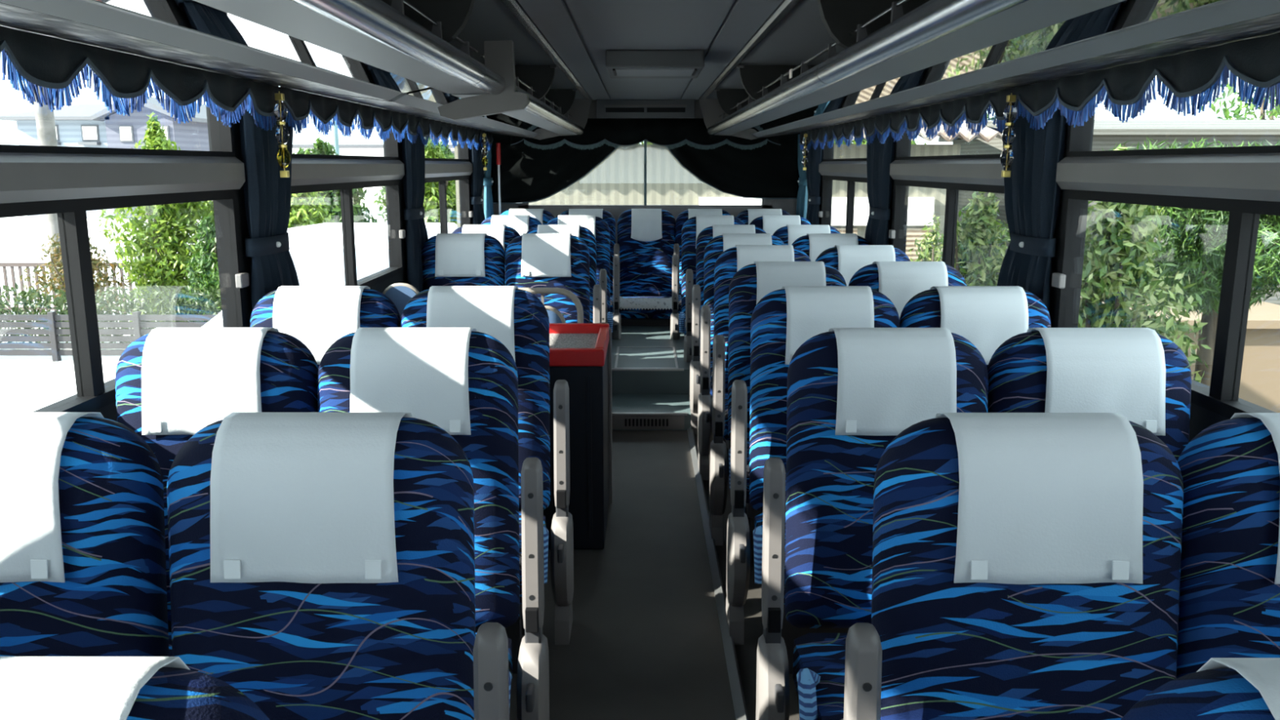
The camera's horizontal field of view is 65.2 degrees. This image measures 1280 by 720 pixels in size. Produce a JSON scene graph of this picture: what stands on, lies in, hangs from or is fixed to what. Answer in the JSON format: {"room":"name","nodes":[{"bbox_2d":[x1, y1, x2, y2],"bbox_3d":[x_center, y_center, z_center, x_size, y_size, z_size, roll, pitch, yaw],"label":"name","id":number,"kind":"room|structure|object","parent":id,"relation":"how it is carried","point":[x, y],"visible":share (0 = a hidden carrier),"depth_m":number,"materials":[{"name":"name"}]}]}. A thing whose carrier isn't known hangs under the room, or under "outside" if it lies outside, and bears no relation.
{"room":"vehicle interior","nodes":[
{"label":"vehicle interior","id":0,"kind":"room"},
{"bbox_2d":[93,106,471,632],"bbox_3d":[-1.191,-0.112,2.824,0.060,1.898,9.980,0,11,0],"label":"wall","id":1,"kind":"structure","parent":0,"point":[108,411],"depth_m":2.95,"materials":[{"name":"black"}]},
{"bbox_2d":[0,107,248,412],"bbox_3d":[-1.171,-0.276,1.961,0.085,0.810,1.840,0,11,0],"label":"window","id":2,"kind":"structure","parent":1,"relation":"in","point":[68,182],"depth_m":2.12,"materials":[{"name":"black"}]},
{"bbox_2d":[0,0,529,120],"bbox_3d":[-0.754,-0.505,1.029,0.812,0.326,4.210,0,11,0],"label":"luggage rack","id":3,"kind":"object","parent":1,"relation":"attached to","point":[384,50],"visible":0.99,"depth_m":1.86,"materials":[{"name":"grey"}]},
{"bbox_2d":[239,97,299,311],"bbox_3d":[-1.123,-0.330,3.100,0.083,1.000,0.436,0,11,-2],"label":"curtain","id":4,"kind":"object","parent":3,"relation":"hanging from","point":[267,195],"visible":0.5,"depth_m":2.96,"materials":[{"name":"blue fabric"}]},
{"bbox_2d":[280,53,591,139],"bbox_3d":[-0.748,-1.325,5.125,0.805,0.286,4.135,0,11,0],"label":"luggage rack","id":5,"kind":"object","parent":1,"relation":"attached to","point":[549,113],"visible":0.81,"depth_m":4.72,"materials":[{"name":"grey"}]},
{"bbox_2d":[0,26,493,151],"bbox_3d":[-1.086,-0.863,3.562,0.022,0.136,7.572,0,11,0],"label":"valance","id":6,"kind":"object","parent":5,"relation":"hanging from","point":[55,64],"visible":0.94,"depth_m":2.35,"materials":[{"name":"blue fabric"}]},
{"bbox_2d":[273,91,290,177],"bbox_3d":[-1.056,-0.664,2.950,0.039,0.248,0.039,-5,12,-22],"label":"wall lamp","id":7,"kind":"object","parent":6,"relation":"hanging from","point":[280,110],"visible":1,"depth_m":2.94,"materials":[{"name":"gold metal"}]},
{"bbox_2d":[401,127,428,292],"bbox_3d":[-1.117,-0.706,5.024,0.083,1.000,0.436,0,11,-1],"label":"curtain","id":8,"kind":"object","parent":5,"relation":"hanging from","point":[413,156],"visible":0.67,"depth_m":4.89,"materials":[{"name":"blue fabric"}]},
{"bbox_2d":[469,142,484,224],"bbox_3d":[-1.115,-1.106,6.943,0.083,0.951,0.515,0,11,-2],"label":"curtain","id":9,"kind":"object","parent":5,"relation":"hanging from","point":[476,157],"visible":0.58,"depth_m":6.74,"materials":[{"name":"blue fabric"}]},
{"bbox_2d":[483,145,493,219],"bbox_3d":[-1.118,-1.194,7.369,0.083,0.920,0.265,-2,11,-8],"label":"curtain","id":10,"kind":"object","parent":5,"relation":"hanging from","point":[487,180],"visible":0.41,"depth_m":7.27,"materials":[{"name":"blue fabric"}]},
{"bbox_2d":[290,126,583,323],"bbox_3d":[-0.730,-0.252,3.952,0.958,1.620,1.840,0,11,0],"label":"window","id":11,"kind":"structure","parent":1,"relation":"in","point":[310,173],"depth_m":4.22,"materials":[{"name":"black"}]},
{"bbox_2d":[404,134,473,233],"bbox_3d":[-1.161,-1.023,5.789,0.085,0.810,1.840,0,11,0],"label":"window","id":12,"kind":"structure","parent":1,"relation":"in","point":[441,171],"depth_m":5.96,"materials":[{"name":"black"}]},
{"bbox_2d":[475,632,512,681],"bbox_3d":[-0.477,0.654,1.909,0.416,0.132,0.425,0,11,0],"label":"armrest","id":13,"kind":"object","parent":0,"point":[509,641],"depth_m":2.07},
{"bbox_2d":[496,142,501,215],"bbox_3d":[-1.035,-0.968,7.414,0.030,1.250,0.032,0,11,0],"label":"signal pole","id":14,"kind":"object","parent":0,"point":[498,144],"visible":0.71,"depth_m":7.33,"materials":[{"name":"metal"}]},
{"bbox_2d":[490,99,796,243],"bbox_3d":[0.041,-1.073,7.748,2.500,1.898,0.060,0,11,0],"label":"wall","id":15,"kind":"structure","parent":0,"point":[789,206],"depth_m":7.70,"materials":[{"name":"grey plastic"}]},
{"bbox_2d":[491,133,620,204],"bbox_3d":[-0.546,-1.473,7.516,1.147,0.591,0.050,0,11,0],"label":"drape","id":16,"kind":"object","parent":15,"relation":"hanging from","point":[528,174],"visible":0.73,"depth_m":7.52,"materials":[{"name":"black fabric"}]},
{"bbox_2d":[518,140,773,208],"bbox_3d":[0.041,-1.464,7.668,1.960,0.605,0.046,0,11,0],"label":"window","id":17,"kind":"structure","parent":15,"relation":"in","point":[766,203],"depth_m":7.70,"materials":[{"name":"grey plastic"}]},
{"bbox_2d":[448,0,844,99],"bbox_3d":[0.029,-1.023,2.643,2.500,0.060,10.100,0,11,0],"label":"ceiling","id":18,"kind":"structure","parent":0,"point":[580,32],"depth_m":3.67,"materials":[{"name":"plastic"}]},
{"bbox_2d":[500,0,591,99],"bbox_3d":[-0.379,-0.975,2.562,0.039,0.028,9.600,0,11,0],"label":"trim","id":19,"kind":"structure","parent":18,"relation":"attached to","point":[514,6],"depth_m":3.70,"materials":[{"name":"silver metal"}]},
{"bbox_2d":[595,99,694,118],"bbox_3d":[0.040,-1.835,7.308,0.720,0.131,0.072,0,11,0],"label":"air vent","id":20,"kind":"object","parent":18,"relation":"attached to","point":[605,108],"visible":1,"depth_m":7.28,"materials":[{"name":"grey"}]},
{"bbox_2d":[510,118,780,150],"bbox_3d":[0.040,-1.670,7.397,2.002,0.227,0.042,0,11,0],"label":"valance","id":21,"kind":"object","parent":20,"relation":"attached to","point":[664,132],"visible":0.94,"depth_m":7.40,"materials":[{"name":"black fabric"}]},
{"bbox_2d":[605,49,704,78],"bbox_3d":[0.063,-1.296,4.408,0.410,0.080,0.550,0,11,0],"label":"ceiling hatch","id":22,"kind":"object","parent":18,"relation":"attached to","point":[620,64],"depth_m":4.14,"materials":[{"name":"grey"}]},
{"bbox_2d":[698,0,799,99],"bbox_3d":[0.436,-0.974,2.560,0.039,0.028,9.600,0,11,0],"label":"trim","id":23,"kind":"structure","parent":18,"relation":"attached to","point":[784,8],"depth_m":3.71,"materials":[{"name":"silver metal"}]},
{"bbox_2d":[509,430,799,719],"bbox_3d":[0.029,0.790,2.997,2.380,0.060,9.980,0,11,0],"label":"floor","id":24,"kind":"structure","parent":0,"point":[646,642],"depth_m":3.00,"materials":[{"name":"rubber"}]},
{"bbox_2d":[0,412,168,656],"bbox_3d":[-0.896,0.609,1.249,0.427,0.993,0.638,0,11,0],"label":"seat","id":25,"kind":"object","parent":24,"relation":"on","point":[83,571],"visible":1,"depth_m":1.36,"materials":[{"name":"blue fabric"}]},
{"bbox_2d":[0,656,269,719],"bbox_3d":[-0.443,0.764,0.590,0.501,0.993,0.638,0,11,0],"label":"seat","id":26,"kind":"object","parent":24,"relation":"on","point":[32,687],"visible":1,"depth_m":0.73,"materials":[{"name":"white fabric"}]},
{"bbox_2d":[115,327,318,656],"bbox_3d":[-0.907,0.467,1.980,0.427,0.993,0.638,0,11,0],"label":"seat","id":27,"kind":"object","parent":24,"relation":"on","point":[171,384],"visible":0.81,"depth_m":2.08,"materials":[{"name":"white fabric"}]},
{"bbox_2d":[249,285,400,367],"bbox_3d":[-0.905,0.324,2.711,0.427,0.993,0.638,0,11,0],"label":"seat","id":28,"kind":"object","parent":24,"relation":"on","point":[317,316],"visible":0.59,"depth_m":2.80,"materials":[{"name":"white fabric"}]},
{"bbox_2d":[166,412,509,719],"bbox_3d":[-0.413,0.610,1.248,0.501,0.993,0.638,0,11,0],"label":"seat","id":29,"kind":"object","parent":24,"relation":"on","point":[322,565],"visible":1,"depth_m":1.35,"materials":[{"name":"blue fabric"}]},
{"bbox_2d":[317,327,549,719],"bbox_3d":[-0.439,0.467,1.979,0.501,0.993,0.638,0,11,0],"label":"seat","id":30,"kind":"object","parent":24,"relation":"on","point":[462,381],"visible":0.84,"depth_m":2.08,"materials":[{"name":"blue fabric"}]},
{"bbox_2d":[519,511,546,604],"bbox_3d":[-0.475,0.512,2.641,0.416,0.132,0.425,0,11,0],"label":"armrest","id":31,"kind":"object","parent":30,"relation":"on","point":[520,512],"depth_m":2.47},
{"bbox_2d":[421,233,505,290],"bbox_3d":[-0.899,-0.104,4.905,0.427,0.993,0.638,0,11,0],"label":"seat","id":32,"kind":"object","parent":24,"relation":"on","point":[447,259],"visible":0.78,"depth_m":5.01,"materials":[{"name":"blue fabric"}]},
{"bbox_2d":[452,224,519,285],"bbox_3d":[-0.898,-0.247,5.636,0.427,0.993,0.638,0,11,0],"label":"seat","id":33,"kind":"object","parent":24,"relation":"on","point":[504,233],"visible":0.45,"depth_m":5.74,"materials":[{"name":"white fabric"}]},
{"bbox_2d":[400,285,573,673],"bbox_3d":[-0.438,0.324,2.710,0.501,0.993,0.638,0,11,0],"label":"seat","id":34,"kind":"object","parent":24,"relation":"on","point":[515,317],"visible":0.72,"depth_m":2.80,"materials":[{"name":"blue fabric"}]},
{"bbox_2d":[480,215,542,235],"bbox_3d":[-0.840,-0.407,6.364,0.427,0.993,0.638,0,11,0],"label":"seat","id":35,"kind":"object","parent":24,"relation":"on","point":[521,224],"visible":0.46,"depth_m":6.46,"materials":[{"name":"white fabric"}]},
{"bbox_2d":[500,208,554,224],"bbox_3d":[-0.821,-0.560,7.093,0.427,0.993,0.638,0,11,0],"label":"seat","id":36,"kind":"object","parent":24,"relation":"on","point":[543,215],"visible":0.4,"depth_m":7.20,"materials":[{"name":"white fabric"}]},
{"bbox_2d":[505,233,601,323],"bbox_3d":[-0.432,-0.104,4.904,0.501,0.993,0.638,0,11,0],"label":"seat","id":37,"kind":"object","parent":24,"relation":"on","point":[560,260],"visible":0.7,"depth_m":5.01,"materials":[{"name":"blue fabric"}]},
{"bbox_2d":[526,224,607,323],"bbox_3d":[-0.430,-0.247,5.635,0.501,0.993,0.638,0,11,0],"label":"seat","id":38,"kind":"object","parent":24,"relation":"on","point":[584,233],"visible":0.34,"depth_m":5.75,"materials":[{"name":"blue fabric"}]},
{"bbox_2d":[542,323,612,549],"bbox_3d":[-0.365,0.260,3.678,0.508,0.720,0.542,0,11,0],"label":"base cabinet","id":39,"kind":"object","parent":24,"relation":"on","point":[580,353],"visible":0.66,"depth_m":3.44,"materials":[{"name":"black"}]},
{"bbox_2d":[546,215,621,339],"bbox_3d":[-0.373,-0.407,6.363,0.501,0.993,0.638,0,11,0],"label":"seat","id":40,"kind":"object","parent":24,"relation":"on","point":[600,228],"visible":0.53,"depth_m":6.46,"materials":[{"name":"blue fabric"}]},
{"bbox_2d":[560,208,615,313],"bbox_3d":[-0.391,-0.560,7.092,0.427,0.993,0.638,0,11,0],"label":"seat","id":41,"kind":"object","parent":24,"relation":"on","point":[606,215],"visible":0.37,"depth_m":7.21,"materials":[{"name":"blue fabric"}]},
{"bbox_2d":[611,208,681,325],"bbox_3d":[0.047,-0.562,7.106,0.488,0.993,0.648,0,11,0],"label":"seat","id":42,"kind":"object","parent":24,"relation":"on","point":[646,246],"visible":0.66,"depth_m":7.22,"materials":[{"name":"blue fabric"}]},
{"bbox_2d":[618,296,672,319],"bbox_3d":[0.047,-0.376,7.041,0.416,0.132,0.425,0,11,0],"label":"cushion","id":43,"kind":"object","parent":42,"relation":"on","point":[630,307],"depth_m":6.84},
{"bbox_2d":[611,325,712,430],"bbox_3d":[0.037,-0.030,6.449,2.380,0.229,2.890,0,11,0],"label":"step","id":44,"kind":"structure","parent":24,"relation":"on","point":[651,375],"depth_m":5.46,"materials":[{"name":"plastic"}]},
{"bbox_2d":[624,418,668,426],"bbox_3d":[0.033,0.315,5.048,0.219,0.037,0.008,0,11,0],"label":"grille","id":45,"kind":"object","parent":44,"relation":"attached to","point":[628,422],"depth_m":5.05,"materials":[{"name":"black"}]},
{"bbox_2d":[675,208,731,313],"bbox_3d":[0.469,-0.559,7.090,0.427,0.993,0.638,0,11,0],"label":"seat","id":46,"kind":"object","parent":24,"relation":"on","point":[683,216],"visible":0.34,"depth_m":7.21,"materials":[{"name":"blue fabric"}]},
{"bbox_2d":[670,215,744,339],"bbox_3d":[0.447,-0.407,6.361,0.501,0.993,0.638,0,11,0],"label":"seat","id":47,"kind":"object","parent":24,"relation":"on","point":[692,227],"visible":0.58,"depth_m":6.46,"materials":[{"name":"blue fabric"}]},
{"bbox_2d":[687,426,748,719],"bbox_3d":[0.245,0.909,2.164,0.027,0.026,5.900,0,11,0],"label":"trim","id":48,"kind":"structure","parent":24,"relation":"on","point":[735,684],"depth_m":3.06,"materials":[{"name":"silver metal"}]},
{"bbox_2d":[684,224,766,362],"bbox_3d":[0.501,-0.246,5.633,0.501,0.993,0.638,0,11,0],"label":"seat","id":49,"kind":"object","parent":24,"relation":"on","point":[708,233],"visible":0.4,"depth_m":5.73,"materials":[{"name":"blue fabric"}]},
{"bbox_2d":[689,233,785,443],"bbox_3d":[0.499,-0.104,4.902,0.501,0.993,0.638,0,11,0],"label":"seat","id":50,"kind":"object","parent":24,"relation":"on","point":[717,245],"visible":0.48,"depth_m":4.99,"materials":[{"name":"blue fabric"}]},
{"bbox_2d":[697,244,810,479],"bbox_3d":[0.498,0.039,4.170,0.501,0.993,0.638,0,11,0],"label":"seat","id":51,"kind":"object","parent":24,"relation":"on","point":[731,260],"visible":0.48,"depth_m":4.26,"materials":[{"name":"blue fabric"}]},
{"bbox_2d":[723,393,730,439],"bbox_3d":[0.535,0.227,4.101,0.416,0.132,0.425,0,11,0],"label":"cushion","id":52,"kind":"object","parent":51,"relation":"on","point":[726,429],"depth_m":3.90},
{"bbox_2d":[736,208,790,224],"bbox_3d":[0.899,-0.559,7.089,0.427,0.993,0.638,0,11,0],"label":"seat","id":53,"kind":"object","parent":24,"relation":"on","point":[747,216],"visible":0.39,"depth_m":7.19,"materials":[{"name":"white fabric"}]},
{"bbox_2d":[708,261,846,563],"bbox_3d":[0.496,0.182,3.439,0.501,0.993,0.638,0,11,0],"label":"seat","id":54,"kind":"object","parent":24,"relation":"on","point":[752,282],"visible":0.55,"depth_m":3.53,"materials":[{"name":"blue fabric"}]},
{"bbox_2d":[745,440,749,503],"bbox_3d":[0.533,0.369,3.369,0.416,0.132,0.425,0,11,0],"label":"cushion","id":55,"kind":"object","parent":54,"relation":"on","point":[748,441],"depth_m":3.17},
{"bbox_2d":[749,215,810,235],"bbox_3d":[0.914,-0.407,6.360,0.427,0.993,0.638,0,11,0],"label":"seat","id":56,"kind":"object","parent":24,"relation":"on","point":[769,224],"visible":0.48,"depth_m":6.45,"materials":[{"name":"white fabric"}]},
{"bbox_2d":[772,224,840,244],"bbox_3d":[0.968,-0.246,5.632,0.427,0.993,0.638,0,11,0],"label":"seat","id":57,"kind":"object","parent":24,"relation":"on","point":[788,233],"visible":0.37,"depth_m":5.73,"materials":[{"name":"white fabric"}]},
{"bbox_2d":[725,285,899,674],"bbox_3d":[0.494,0.325,2.708,0.501,0.993,0.638,0,11,0],"label":"seat","id":58,"kind":"object","parent":24,"relation":"on","point":[788,317],"visible":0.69,"depth_m":2.80,"materials":[{"name":"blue fabric"}]},
{"bbox_2d":[754,511,786,604],"bbox_3d":[0.531,0.512,2.638,0.416,0.132,0.425,0,11,0],"label":"cushion","id":59,"kind":"object","parent":58,"relation":"on","point":[758,518],"depth_m":2.74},
{"bbox_2d":[791,233,870,261],"bbox_3d":[0.967,-0.103,4.901,0.427,0.993,0.638,0,11,0],"label":"seat","id":60,"kind":"object","parent":24,"relation":"on","point":[812,244],"visible":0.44,"depth_m":5.00,"materials":[{"name":"white fabric"}]},
{"bbox_2d":[815,244,910,285],"bbox_3d":[0.965,0.039,4.169,0.427,0.993,0.638,0,11,0],"label":"seat","id":61,"kind":"object","parent":24,"relation":"on","point":[847,260],"visible":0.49,"depth_m":4.26,"materials":[{"name":"white fabric"}]},
{"bbox_2d":[755,327,988,719],"bbox_3d":[0.492,0.467,1.977,0.501,0.993,0.638,0,11,0],"label":"seat","id":62,"kind":"object","parent":24,"relation":"on","point":[851,391],"visible":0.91,"depth_m":2.08,"materials":[{"name":"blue fabric"}]},
{"bbox_2d":[792,632,847,719],"bbox_3d":[0.529,0.655,1.907,0.416,0.132,0.425,0,11,0],"label":"cushion","id":63,"kind":"object","parent":62,"relation":"on","point":[824,654],"depth_m":1.94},
{"bbox_2d":[848,261,966,317],"bbox_3d":[0.963,0.182,3.438,0.427,0.993,0.638,0,11,0],"label":"seat","id":64,"kind":"object","parent":24,"relation":"on","point":[900,282],"visible":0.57,"depth_m":3.53,"materials":[{"name":"white fabric"}]},
{"bbox_2d":[899,285,1050,368],"bbox_3d":[0.961,0.325,2.707,0.427,0.993,0.638,0,11,0],"label":"seat","id":65,"kind":"object","parent":24,"relation":"on","point":[986,316],"visible":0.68,"depth_m":2.80,"materials":[{"name":"white fabric"}]},
{"bbox_2d":[843,412,1183,719],"bbox_3d":[0.508,0.610,1.246,0.501,0.993,0.638,0,11,0],"label":"seat","id":66,"kind":"object","parent":24,"relation":"on","point":[1026,566],"visible":1,"depth_m":1.35,"materials":[{"name":"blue fabric"}]},
{"bbox_2d":[987,327,1191,460],"bbox_3d":[0.959,0.468,1.976,0.427,0.993,0.638,0,11,0],"label":"seat","id":67,"kind":"object","parent":24,"relation":"on","point":[1141,375],"visible":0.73,"depth_m":2.07,"materials":[{"name":"white fabric"}]},
{"bbox_2d":[1120,657,1279,719],"bbox_3d":[0.526,0.765,0.588,0.501,0.993,0.638,0,11,0],"label":"seat","id":68,"kind":"object","parent":24,"relation":"on","point":[1222,688],"visible":1,"depth_m":0.74,"materials":[{"name":"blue fabric"}]},
{"bbox_2d":[1176,413,1279,678],"bbox_3d":[0.972,0.610,1.244,0.427,0.993,0.638,0,11,0],"label":"seat","id":69,"kind":"object","parent":24,"relation":"on","point":[1229,606],"visible":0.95,"depth_m":1.36,"materials":[{"name":"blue fabric"}]},
{"bbox_2d":[819,100,1229,441],"bbox_3d":[1.249,-0.111,2.818,0.060,1.898,9.980,0,11,0],"label":"wall","id":70,"kind":"structure","parent":0,"point":[1201,418],"depth_m":2.89,"materials":[{"name":"black"}]},
{"bbox_2d":[666,133,799,199],"bbox_3d":[0.627,-1.490,7.510,1.148,0.556,0.050,0,11,0],"label":"drape","id":71,"kind":"object","parent":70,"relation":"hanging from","point":[770,171],"visible":0.63,"depth_m":7.52,"materials":[{"name":"black fabric"}]},
{"bbox_2d":[818,137,866,233],"bbox_3d":[1.234,-1.022,5.783,0.085,0.810,1.840,0,11,0],"label":"window","id":72,"kind":"structure","parent":70,"relation":"in","point":[852,171],"depth_m":5.97,"materials":[{"name":"black"}]},
{"bbox_2d":[888,123,1004,267],"bbox_3d":[1.229,-0.648,3.869,0.085,0.810,1.840,0,11,0],"label":"window","id":73,"kind":"structure","parent":70,"relation":"in","point":[975,172],"depth_m":3.98,"materials":[{"name":"black"}]},
{"bbox_2d":[698,0,1279,139],"bbox_3d":[0.812,-0.921,3.053,0.805,0.286,8.350,0,11,0],"label":"luggage rack","id":74,"kind":"object","parent":70,"relation":"attached to","point":[897,55],"visible":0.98,"depth_m":2.07,"materials":[{"name":"grey"}]},
{"bbox_2d":[795,134,807,218],"bbox_3d":[1.196,-1.193,7.363,0.083,0.920,0.264,1,11,7],"label":"curtain","id":75,"kind":"object","parent":74,"relation":"hanging from","point":[802,199],"visible":0.47,"depth_m":7.30,"materials":[{"name":"blue fabric"}]},
{"bbox_2d":[805,142,822,224],"bbox_3d":[1.193,-1.105,6.938,0.083,0.951,0.516,0,11,2],"label":"curtain","id":76,"kind":"object","parent":74,"relation":"hanging from","point":[815,157],"visible":0.52,"depth_m":6.76,"materials":[{"name":"blue fabric"}]},
{"bbox_2d":[864,131,895,244],"bbox_3d":[1.186,-0.705,5.019,0.083,1.000,0.436,0,11,2],"label":"curtain","id":77,"kind":"object","parent":74,"relation":"hanging from","point":[880,156],"visible":0.61,"depth_m":4.88,"materials":[{"name":"blue fabric"}]},
{"bbox_2d":[996,105,1066,311],"bbox_3d":[1.182,-0.329,3.095,0.083,1.000,0.436,0,11,2],"label":"curtain","id":78,"kind":"object","parent":74,"relation":"hanging from","point":[1032,192],"visible":0.48,"depth_m":2.96,"materials":[{"name":"blue fabric"}]},
{"bbox_2d":[799,32,1279,150],"bbox_3d":[1.148,-0.859,3.542,0.022,0.136,7.594,0,11,0],"label":"valance","id":79,"kind":"object","parent":74,"relation":"attached to","point":[1255,62],"visible":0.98,"depth_m":2.42,"materials":[{"name":"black fabric"}]},
{"bbox_2d":[1000,93,1017,177],"bbox_3d":[1.114,-0.679,3.023,0.039,0.248,0.039,-5,12,-22],"label":"wall lamp","id":80,"kind":"object","parent":79,"relation":"hanging from","point":[1010,113],"visible":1,"depth_m":3.01,"materials":[{"name":"gold metal"}]},
{"bbox_2d":[1051,101,1279,418],"bbox_3d":[1.224,-0.275,1.956,0.085,0.810,1.840,0,11,0],"label":"window","id":81,"kind":"structure","parent":70,"relation":"in","point":[1242,181],"depth_m":2.13,"materials":[{"name":"black"}]},
{"label":"outside","id":82,"kind":"structure","parent":0,"visible":0},
{"bbox_2d":[0,204,386,412],"bbox_3d":[0.118,-5.259,39.728,160.000,0.100,160.000,0,11,0],"label":"ground","id":83,"kind":"structure","parent":82,"point":[28,384],"depth_m":13.28,"materials":[{"name":"concrete"}]},
{"bbox_2d":[33,86,63,297],"bbox_3d":[-10.435,-5.490,17.294,0.312,9.050,0.320,0,11,0],"label":"utility pole","id":84,"kind":"object","parent":83,"relation":"on","point":[45,118],"visible":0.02,"depth_m":17.49,"materials":[{"name":"concrete"}]},
{"bbox_2d":[18,233,132,312],"bbox_3d":[-8.084,-1.140,14.302,1.444,1.605,1.298,0,11,0],"label":"round bush","id":85,"kind":"object","parent":83,"relation":"on","point":[60,280],"visible":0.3,"depth_m":14.16,"materials":[{"name":"green plant"}]},
{"bbox_2d":[0,262,188,315],"bbox_3d":[-10.140,-1.137,16.105,7.600,0.860,0.060,0,11,0],"label":"railing","id":86,"kind":"object","parent":83,"relation":"on","point":[4,265],"visible":0.09,"depth_m":16.06,"materials":[{"name":"grey"}]},
{"bbox_2d":[0,96,209,218],"bbox_3d":[-24.361,-9.665,47.894,8.400,5.420,7.600,0,11,0],"label":"house","id":87,"kind":"structure","parent":83,"relation":"on","point":[84,125],"depth_m":44.87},
{"bbox_2d":[0,311,221,361],"bbox_3d":[-7.749,-0.291,12.402,10.400,0.620,0.080,0,11,0],"label":"slatted fence","id":88,"kind":"object","parent":83,"relation":"on","point":[54,338],"visible":0.34,"depth_m":12.38,"materials":[{"name":"wood"}]},
{"bbox_2d":[0,282,222,342],"bbox_3d":[-8.121,-0.569,13.243,10.954,0.914,1.013,0,11,0],"label":"hedge","id":89,"kind":"object","parent":83,"relation":"on","point":[59,302],"visible":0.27,"depth_m":13.12,"materials":[{"name":"green plant"}]},
{"bbox_2d":[97,111,213,321],"bbox_3d":[-7.155,-1.983,14.924,1.808,3.354,1.156,-1,11,-7],"label":"tree","id":90,"kind":"object","parent":83,"relation":"on","point":[166,249],"visible":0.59,"depth_m":14.77,"materials":[{"name":"green plant"}]},
{"bbox_2d":[184,216,222,321],"bbox_3d":[-6.063,-1.186,14.247,0.884,1.714,0.909,-3,12,-17],"label":"shrub","id":91,"kind":"object","parent":83,"relation":"on","point":[209,273],"visible":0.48,"depth_m":14.07,"materials":[{"name":"green plant"}]},
{"bbox_2d":[288,191,333,228],"bbox_3d":[-5.020,-1.670,14.978,1.818,2.781,1.281,-2,11,-12],"label":"shrub","id":92,"kind":"object","parent":83,"relation":"on","point":[302,213],"visible":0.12,"depth_m":14.61,"materials":[{"name":"green plant"}]},
{"bbox_2d":[201,222,457,327],"bbox_3d":[-2.904,-0.445,10.211,1.700,1.760,4.000,0,11,0],"label":"van","id":93,"kind":"object","parent":83,"relation":"on","point":[316,251],"visible":0.07,"depth_m":9.35,"materials":[{"name":"white paint"}]},
{"bbox_2d":[293,136,382,222],"bbox_3d":[-6.242,-2.906,19.775,2.272,2.983,2.580,-7,13,-31],"label":"leafy tree","id":94,"kind":"object","parent":83,"relation":"on","point":[332,197],"visible":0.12,"depth_m":19.52,"materials":[{"name":"green plant"}]},
{"bbox_2d":[292,144,454,204],"bbox_3d":[-17.320,-12.064,64.933,15.600,3.600,8.600,0,11,0],"label":"building","id":95,"kind":"structure","parent":83,"relation":"on","point":[377,150],"depth_m":60.74,"materials":[{"name":"white"}]},
{"bbox_2d":[373,141,455,220],"bbox_3d":[-5.437,-4.326,26.649,3.061,3.144,3.010,-1,11,-4],"label":"leafy tree","id":96,"kind":"object","parent":83,"relation":"on","point":[446,151],"visible":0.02,"depth_m":26.06,"materials":[{"name":"green plant"}]},
{"bbox_2d":[381,136,457,224],"bbox_3d":[-4.248,-3.067,20.370,2.174,3.066,1.948,9,14,38],"label":"leafy tree","id":97,"kind":"object","parent":83,"relation":"on","point":[431,202],"visible":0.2,"depth_m":19.89,"materials":[{"name":"green plant"}]},
{"bbox_2d":[432,120,1002,261],"bbox_3d":[0.750,-1.535,11.660,5.613,3.345,3.723,0,11,0],"label":"building","id":98,"kind":"structure","parent":83,"relation":"on","point":[618,180],"depth_m":10.04,"materials":[{"name":"white"}]},
{"bbox_2d":[905,228,931,261],"bbox_3d":[2.646,-0.709,10.232,0.600,1.270,0.030,0,11,0],"label":"shutter","id":99,"kind":"object","parent":98,"relation":"hanging from","point":[912,233],"depth_m":10.12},
{"bbox_2d":[937,120,1279,305],"bbox_3d":[8.751,-1.392,12.035,9.500,2.920,3.300,0,11,0],"label":"building","id":100,"kind":"structure","parent":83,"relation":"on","point":[1106,133],"depth_m":10.36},
{"bbox_2d":[1190,79,1279,119],"bbox_3d":[10.099,-3.136,16.255,2.338,4.780,2.982,5,12,24],"label":"leafy tree","id":101,"kind":"object","parent":83,"relation":"on","point":[1275,112],"visible":0.16,"depth_m":16.11,"materials":[{"name":"green plant"}]},
{"bbox_3d":[7.836,1.219,6.230,12.400,0.020,6.800,0,11,0],"label":"ground patch","id":102,"kind":"structure","parent":83,"relation":"on","visible":0},
{"bbox_2d":[908,214,943,261],"bbox_3d":[2.559,-0.284,8.894,0.771,1.992,0.942,-9,14,-39],"label":"bush","id":103,"kind":"object","parent":102,"relation":"on","point":[932,255],"visible":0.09,"depth_m":8.73,"materials":[{"name":"green plant"}]},
{"bbox_2d":[954,191,1010,285],"bbox_3d":[2.414,-0.111,7.209,0.946,2.299,1.136,9,14,40],"label":"tree","id":104,"kind":"object","parent":102,"relation":"on","point":[979,264],"visible":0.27,"depth_m":6.99,"materials":[{"name":"green plant"}]},
{"bbox_2d":[1077,143,1211,382],"bbox_3d":[2.426,0.190,5.070,1.012,2.527,1.127,4,12,18],"label":"tree","id":105,"kind":"object","parent":102,"relation":"on","point":[1105,268],"visible":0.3,"depth_m":4.86,"materials":[{"name":"green plant"}]},
{"bbox_2d":[1080,296,1279,413],"bbox_3d":[4.794,0.045,9.371,2.300,1.120,1.800,0,11,0],"label":"wall","id":106,"kind":"structure","parent":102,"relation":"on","point":[1260,382],"depth_m":8.56,"materials":[{"name":"brown"}]},
{"bbox_2d":[1102,135,1279,386],"bbox_3d":[3.390,0.038,5.696,1.595,2.589,1.505,-10,15,-40],"label":"bush","id":107,"kind":"object","parent":102,"relation":"on","point":[1209,330],"visible":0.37,"depth_m":5.35,"materials":[{"name":"green plant"}]},
{"bbox_2d":[1122,139,1279,365],"bbox_3d":[3.375,-0.011,6.003,1.738,2.563,1.298,-9,14,-37],"label":"bush","id":108,"kind":"object","parent":102,"relation":"on","point":[1188,252],"visible":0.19,"depth_m":5.42,"materials":[{"name":"green plant"}]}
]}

